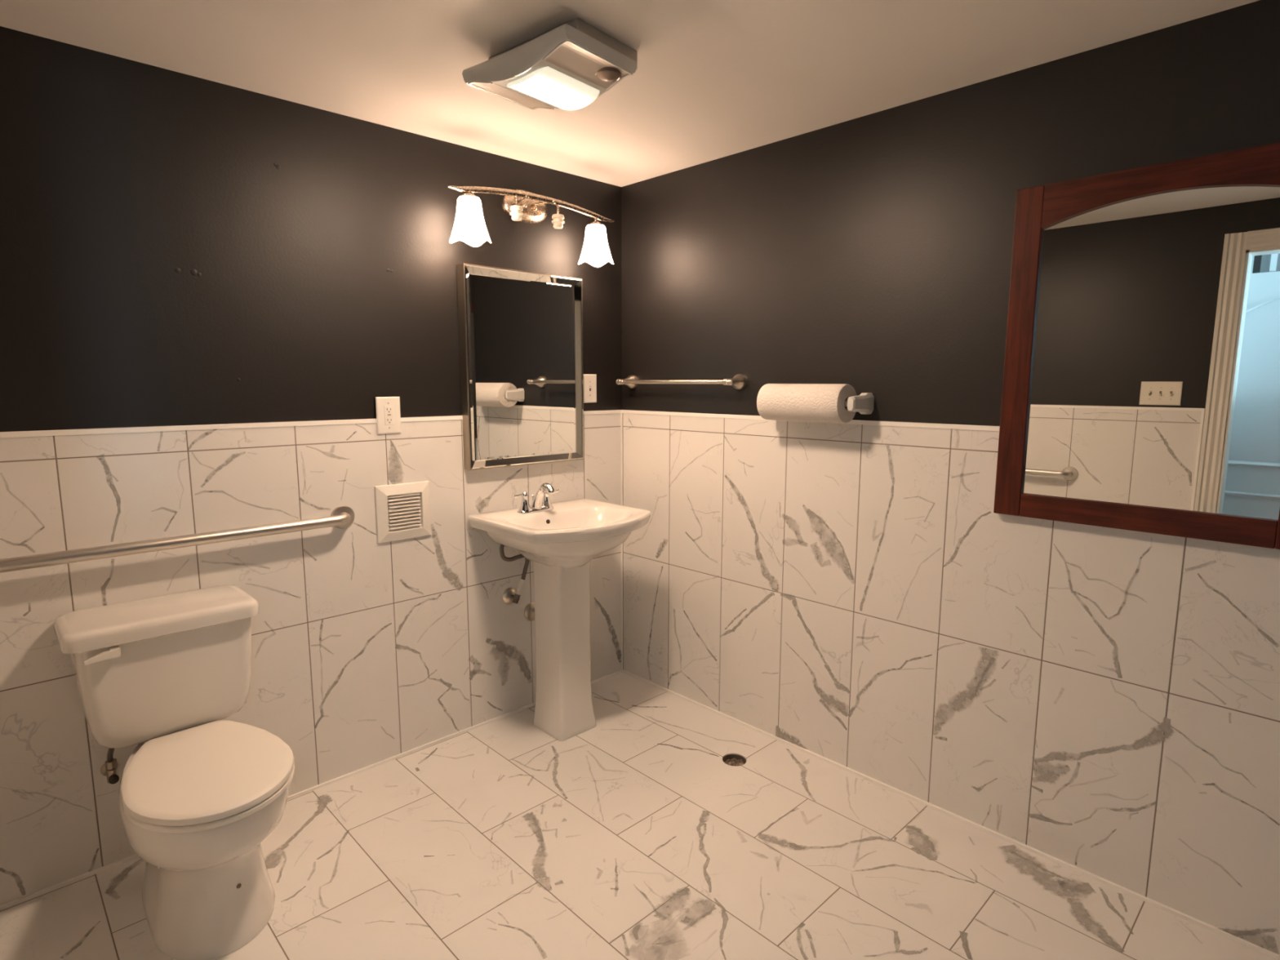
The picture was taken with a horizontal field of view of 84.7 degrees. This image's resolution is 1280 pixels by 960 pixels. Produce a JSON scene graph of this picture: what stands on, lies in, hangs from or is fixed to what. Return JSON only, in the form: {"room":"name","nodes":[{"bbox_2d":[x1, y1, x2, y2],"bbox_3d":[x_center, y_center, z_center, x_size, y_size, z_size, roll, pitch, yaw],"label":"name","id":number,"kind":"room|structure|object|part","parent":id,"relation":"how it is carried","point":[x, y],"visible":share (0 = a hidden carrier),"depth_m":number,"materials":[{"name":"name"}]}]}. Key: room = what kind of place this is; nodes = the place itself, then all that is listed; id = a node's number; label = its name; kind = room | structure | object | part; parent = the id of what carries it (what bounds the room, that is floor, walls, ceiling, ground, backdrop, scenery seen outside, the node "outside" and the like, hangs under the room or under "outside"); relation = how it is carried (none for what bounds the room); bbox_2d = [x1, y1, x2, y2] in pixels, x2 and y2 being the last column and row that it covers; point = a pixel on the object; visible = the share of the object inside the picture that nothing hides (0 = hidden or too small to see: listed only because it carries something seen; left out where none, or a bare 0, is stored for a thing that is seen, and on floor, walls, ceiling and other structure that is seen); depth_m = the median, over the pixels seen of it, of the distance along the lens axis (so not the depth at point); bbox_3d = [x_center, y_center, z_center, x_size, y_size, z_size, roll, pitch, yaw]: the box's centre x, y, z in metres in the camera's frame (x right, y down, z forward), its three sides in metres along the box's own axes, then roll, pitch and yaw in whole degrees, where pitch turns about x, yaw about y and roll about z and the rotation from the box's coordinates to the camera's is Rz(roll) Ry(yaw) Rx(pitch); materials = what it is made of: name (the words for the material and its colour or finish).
{"room":"bathroom","nodes":[
{"label":"bathroom","id":0,"kind":"room"},
{"bbox_2d":[0,26,622,431],"bbox_3d":[-0.992,-0.070,2.535,2.632,2.304,0.112,-8,11,-43],"label":"wall","id":1,"kind":"structure","parent":0,"point":[176,248],"depth_m":2.13,"materials":[{"name":"black paint"}]},
{"bbox_2d":[100,747,119,784],"bbox_3d":[-1.505,0.791,1.996,0.044,0.150,0.106,-8,11,-43],"label":"supply valve","id":2,"kind":"object","parent":1,"relation":"attached to","point":[109,769],"visible":0.77,"depth_m":1.98,"materials":[{"name":"silver metal"}]},
{"bbox_3d":[-1.488,0.846,1.985,0.024,0.024,0.015,-8,11,-43],"label":"valve handle","id":3,"kind":"part","parent":2,"relation":"part of","materials":[{"name":"grey"}]},
{"bbox_2d":[0,505,355,573],"bbox_3d":[-1.358,0.178,2.076,1.055,0.084,0.074,-8,11,-43],"label":"grab bar","id":4,"kind":"object","parent":1,"relation":"attached to","point":[342,517],"visible":1,"depth_m":2.03,"materials":[{"name":"silver metal"}]},
{"bbox_2d":[0,413,621,905],"bbox_3d":[-0.952,0.422,2.561,2.392,1.283,0.010,-8,11,-43],"label":"wainscoting","id":5,"kind":"structure","parent":1,"relation":"attached to","point":[365,652],"depth_m":2.33,"materials":[{"name":"tile"}]},
{"bbox_2d":[0,409,622,437],"bbox_3d":[-0.947,-0.208,2.475,2.383,0.014,0.011,-8,11,-43],"label":"trim","id":6,"kind":"structure","parent":1,"relation":"attached to","point":[177,428],"depth_m":2.13,"materials":[{"name":"white tile"}]},
{"bbox_2d":[0,670,622,910],"bbox_3d":[-0.943,1.053,2.646,2.383,0.009,0.009,-8,11,-43],"label":"baseboard","id":7,"kind":"structure","parent":1,"relation":"attached to","point":[16,901],"depth_m":2.48,"materials":[{"name":"white tile"}]},
{"bbox_2d":[375,396,401,434],"bbox_3d":[-0.898,-0.231,2.508,0.088,0.132,0.009,-8,11,-43],"label":"wall outlet","id":8,"kind":"object","parent":1,"relation":"attached to","point":[387,408],"visible":1,"depth_m":2.50,"materials":[{"name":"white plastic"}]},
{"bbox_2d":[384,405,394,425],"bbox_3d":[-0.896,-0.231,2.506,0.033,0.067,0.003,-8,11,-43],"label":"receptacle","id":9,"kind":"object","parent":8,"relation":"attached to","point":[388,410],"depth_m":2.51,"materials":[{"name":"white plastic"}]},
{"bbox_2d":[373,480,431,543],"bbox_3d":[-0.866,0.117,2.581,0.207,0.207,0.020,-8,11,-43],"label":"air vent","id":10,"kind":"object","parent":1,"relation":"attached to","point":[402,510],"visible":1,"depth_m":2.57,"materials":[{"name":"white plastic"}]},
{"bbox_2d":[499,543,528,604],"bbox_3d":[-0.531,0.387,2.882,0.156,0.292,0.109,-8,11,-43],"label":"supply valve","id":11,"kind":"object","parent":1,"relation":"attached to","point":[510,596],"visible":0.91,"depth_m":2.91,"materials":[{"name":"silver metal"}]},
{"bbox_2d":[456,262,584,470],"bbox_3d":[-0.468,-0.451,2.872,0.569,0.776,0.054,-8,11,-43],"label":"wall mirror","id":12,"kind":"object","parent":1,"relation":"attached to","point":[521,332],"visible":1,"depth_m":2.84,"materials":[{"name":"silver metal"}]},
{"bbox_2d":[524,601,534,620],"bbox_3d":[-0.421,0.575,2.997,0.084,0.084,0.135,-8,11,-43],"label":"drain pipe","id":13,"kind":"object","parent":1,"relation":"attached to","point":[529,612],"visible":0.56,"depth_m":3.02,"materials":[{"name":"silver metal"}]},
{"bbox_2d":[445,185,613,266],"bbox_3d":[-0.417,-1.011,2.739,0.770,0.271,0.206,-8,11,-43],"label":"vanity light","id":14,"kind":"object","parent":1,"relation":"attached to","point":[469,227],"visible":1,"depth_m":2.74,"materials":[{"name":"white glass"}]},
{"bbox_2d":[462,189,475,196],"bbox_3d":[-0.610,-1.017,2.502,0.052,0.035,0.052,-8,11,-43],"label":"socket","id":15,"kind":"object","parent":14,"relation":"attached to","point":[468,192],"depth_m":2.49,"materials":[{"name":"silver metal"}]},
{"bbox_3d":[-0.610,-0.930,2.514,0.135,0.157,0.135,-8,11,-43],"label":"lamp shade","id":16,"kind":"part","parent":14,"relation":"part of","materials":[{"name":"white glass"}]},
{"bbox_2d":[515,194,517,205],"bbox_3d":[-0.465,-1.052,2.638,0.011,0.046,0.011,-8,11,-43],"label":"socket","id":17,"kind":"object","parent":14,"relation":"attached to","point":[516,195],"depth_m":2.63,"materials":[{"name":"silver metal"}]},
{"bbox_3d":[-0.453,-1.086,2.713,0.021,0.022,0.126,-4,9,-25],"label":"arm post","id":18,"kind":"part","parent":14,"relation":"part of","materials":[{"name":"silver metal"}]},
{"bbox_3d":[-0.383,-1.095,2.780,0.123,0.022,0.021,5,9,33],"label":"arm post","id":19,"kind":"part","parent":14,"relation":"part of","materials":[{"name":"silver metal"}]},
{"bbox_2d":[556,204,559,213],"bbox_3d":[-0.324,-1.071,2.771,0.011,0.047,0.011,-8,11,-43],"label":"socket","id":20,"kind":"object","parent":14,"relation":"attached to","point":[557,205],"depth_m":2.77,"materials":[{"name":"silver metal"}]},
{"bbox_2d":[589,216,601,224],"bbox_3d":[-0.183,-1.070,2.908,0.052,0.044,0.052,-8,11,-43],"label":"socket","id":21,"kind":"object","parent":14,"relation":"attached to","point":[599,218],"depth_m":2.90,"materials":[{"name":"silver metal"}]},
{"bbox_3d":[-0.184,-0.979,2.921,0.135,0.157,0.135,-8,11,-43],"label":"lamp shade","id":22,"kind":"part","parent":14,"relation":"part of","materials":[{"name":"white glass"}]},
{"bbox_2d":[582,373,596,403],"bbox_3d":[-0.222,-0.410,3.146,0.080,0.127,0.017,-8,11,-43],"label":"light switch","id":23,"kind":"object","parent":1,"relation":"attached to","point":[589,380],"visible":0.98,"depth_m":3.15,"materials":[{"name":"white plastic"}]},
{"bbox_2d":[620,410,622,670],"bbox_3d":[-0.087,0.309,3.374,0.006,1.283,0.006,-8,11,-43],"label":"trim","id":24,"kind":"structure","parent":1,"relation":"attached to","point":[621,413],"depth_m":3.37,"materials":[{"name":"white tile"}]},
{"bbox_2d":[0,0,1259,186],"bbox_3d":[0.076,-1.096,1.272,2.632,0.080,3.190,-8,11,-43],"label":"ceiling","id":25,"kind":"structure","parent":0,"point":[712,80],"depth_m":1.87,"materials":[{"name":"white paint"}]},
{"bbox_2d":[462,17,637,110],"bbox_3d":[-0.234,-1.078,1.872,0.392,0.123,0.290,7,10,39],"label":"ceiling fan light","id":26,"kind":"object","parent":25,"relation":"attached to","point":[567,66],"visible":1,"depth_m":1.79,"materials":[{"name":"beige plastic"}]},
{"bbox_3d":[-0.352,-1.068,1.954,0.096,0.023,0.222,7,10,39],"label":"air panel","id":27,"kind":"part","parent":26,"relation":"part of","materials":[{"name":"beige plastic"}]},
{"bbox_3d":[-0.130,-1.044,1.772,0.086,0.020,0.222,7,10,39],"label":"air panel","id":28,"kind":"part","parent":26,"relation":"part of","materials":[{"name":"beige plastic"}]},
{"bbox_2d":[0,671,1277,959],"bbox_3d":[0.033,1.217,1.556,2.502,0.013,2.950,-8,11,-43],"label":"floor","id":29,"kind":"structure","parent":0,"point":[630,836],"depth_m":2.02,"materials":[{"name":"tile"}]},
{"bbox_2d":[53,585,294,959],"bbox_3d":[-1.193,0.770,1.867,0.454,0.784,0.714,-8,11,-43],"label":"toilet","id":30,"kind":"object","parent":29,"relation":"on","point":[200,793],"visible":1,"depth_m":1.82,"materials":[{"name":"white ceramic"}]},
{"bbox_3d":[-1.384,0.450,1.806,0.076,0.026,0.033,-8,11,-43],"label":"flush lever","id":31,"kind":"part","parent":30,"relation":"part of","materials":[{"name":"white plastic"}]},
{"bbox_3d":[-1.354,0.382,1.982,0.454,0.048,0.248,-8,11,-43],"label":"tank lid","id":32,"kind":"part","parent":30,"relation":"part of","materials":[{"name":"white ceramic"}]},
{"bbox_3d":[-1.354,0.556,2.014,0.414,0.317,0.205,-8,11,-43],"label":"tank","id":33,"kind":"part","parent":30,"relation":"part of","materials":[{"name":"white ceramic"}]},
{"bbox_3d":[-1.177,0.958,1.895,0.360,0.404,0.668,-8,11,-43],"label":"bowl","id":34,"kind":"part","parent":30,"relation":"part of","materials":[{"name":"white ceramic"}]},
{"bbox_3d":[-1.109,0.737,1.802,0.368,0.022,0.511,-8,11,-43],"label":"seat lid","id":35,"kind":"part","parent":30,"relation":"part of","materials":[{"name":"white plastic"}]},
{"bbox_3d":[-1.109,0.757,1.805,0.366,0.015,0.509,-8,11,-43],"label":"seat","id":36,"kind":"part","parent":30,"relation":"part of","materials":[{"name":"white plastic"}]},
{"bbox_2d":[467,483,651,741],"bbox_3d":[-0.282,0.520,2.834,0.606,1.014,0.544,-8,11,-43],"label":"pedestal sink","id":37,"kind":"object","parent":29,"relation":"on","point":[561,540],"visible":1,"depth_m":2.79,"materials":[{"name":"white ceramic"}]},
{"bbox_2d":[513,483,559,514],"bbox_3d":[-0.394,0.071,2.834,0.221,0.125,0.156,-8,11,-43],"label":"faucet","id":38,"kind":"object","parent":37,"relation":"on","point":[540,504],"depth_m":2.83,"materials":[{"name":"silver metal"}]},
{"bbox_2d":[467,498,651,568],"bbox_3d":[-0.281,0.238,2.794,0.606,0.204,0.544,-8,11,-43],"label":"basin","id":39,"kind":"object","parent":37,"relation":"in","point":[568,534],"depth_m":2.71,"materials":[{"name":"white ceramic"}]},
{"bbox_2d":[722,754,746,766],"bbox_3d":[0.357,1.074,2.658,0.092,0.027,0.092,-8,11,-43],"label":"floor drain","id":40,"kind":"object","parent":29,"relation":"in","point":[735,760],"visible":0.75,"depth_m":2.68,"materials":[{"name":"silver metal"}]},
{"bbox_2d":[621,0,1279,426],"bbox_3d":[0.980,-0.035,2.305,0.111,2.304,2.959,-8,11,-43],"label":"wall","id":41,"kind":"structure","parent":0,"point":[872,253],"depth_m":2.27,"materials":[{"name":"black paint"}]},
{"bbox_2d":[615,373,746,390],"bbox_3d":[0.151,-0.416,2.974,0.093,0.062,0.682,-8,11,-43],"label":"towel bar","id":42,"kind":"object","parent":41,"relation":"attached to","point":[739,381],"visible":1,"depth_m":2.87,"materials":[{"name":"silver metal"}]},
{"bbox_2d":[622,409,999,431],"bbox_3d":[0.939,-0.173,2.240,0.011,0.014,2.950,-8,11,-43],"label":"trim","id":43,"kind":"structure","parent":41,"relation":"attached to","point":[986,428],"depth_m":2.40,"materials":[{"name":"white tile"}]},
{"bbox_2d":[844,392,874,414],"bbox_3d":[0.616,-0.274,2.488,0.117,0.072,0.396,-8,11,-43],"label":"paper towel holder","id":44,"kind":"object","parent":41,"relation":"attached to","point":[863,403],"visible":0.47,"depth_m":2.35,"materials":[{"name":"silver metal"}]},
{"bbox_2d":[756,383,857,423],"bbox_3d":[0.584,-0.273,2.477,0.132,0.132,0.332,-8,11,-43],"label":"paper towel roll","id":45,"kind":"object","parent":44,"relation":"on","point":[810,402],"visible":0.88,"depth_m":2.42,"materials":[{"name":"white paper"}]},
{"bbox_2d":[622,669,1279,959],"bbox_3d":[0.931,1.089,2.411,0.009,0.009,2.950,-8,11,-43],"label":"baseboard","id":46,"kind":"structure","parent":41,"relation":"attached to","point":[1122,889],"depth_m":2.19,"materials":[{"name":"white tile"}]},
{"bbox_2d":[622,413,1279,955],"bbox_3d":[0.939,0.457,2.328,0.010,1.283,2.950,-8,11,-43],"label":"wainscoting","id":47,"kind":"structure","parent":41,"relation":"attached to","point":[1103,702],"depth_m":2.21,"materials":[{"name":"tile"}]},
{"bbox_2d":[993,142,1279,549],"bbox_3d":[1.314,-0.325,1.801,0.026,0.926,0.704,-8,11,-43],"label":"mirror","id":48,"kind":"object","parent":41,"relation":"attached to","point":[1141,383],"visible":1,"depth_m":1.80,"materials":[{"name":"brown wood"}]},
{"bbox_3d":[1.313,0.100,1.861,0.025,0.066,0.559,-8,11,-43],"label":"rail","id":49,"kind":"part","parent":48,"relation":"part of","materials":[{"name":"brown wood"}]},
{"bbox_3d":[1.314,-0.727,1.745,0.025,0.115,0.559,-8,11,-43],"label":"rail","id":50,"kind":"part","parent":48,"relation":"part of","materials":[{"name":"brown wood"}]}
]}

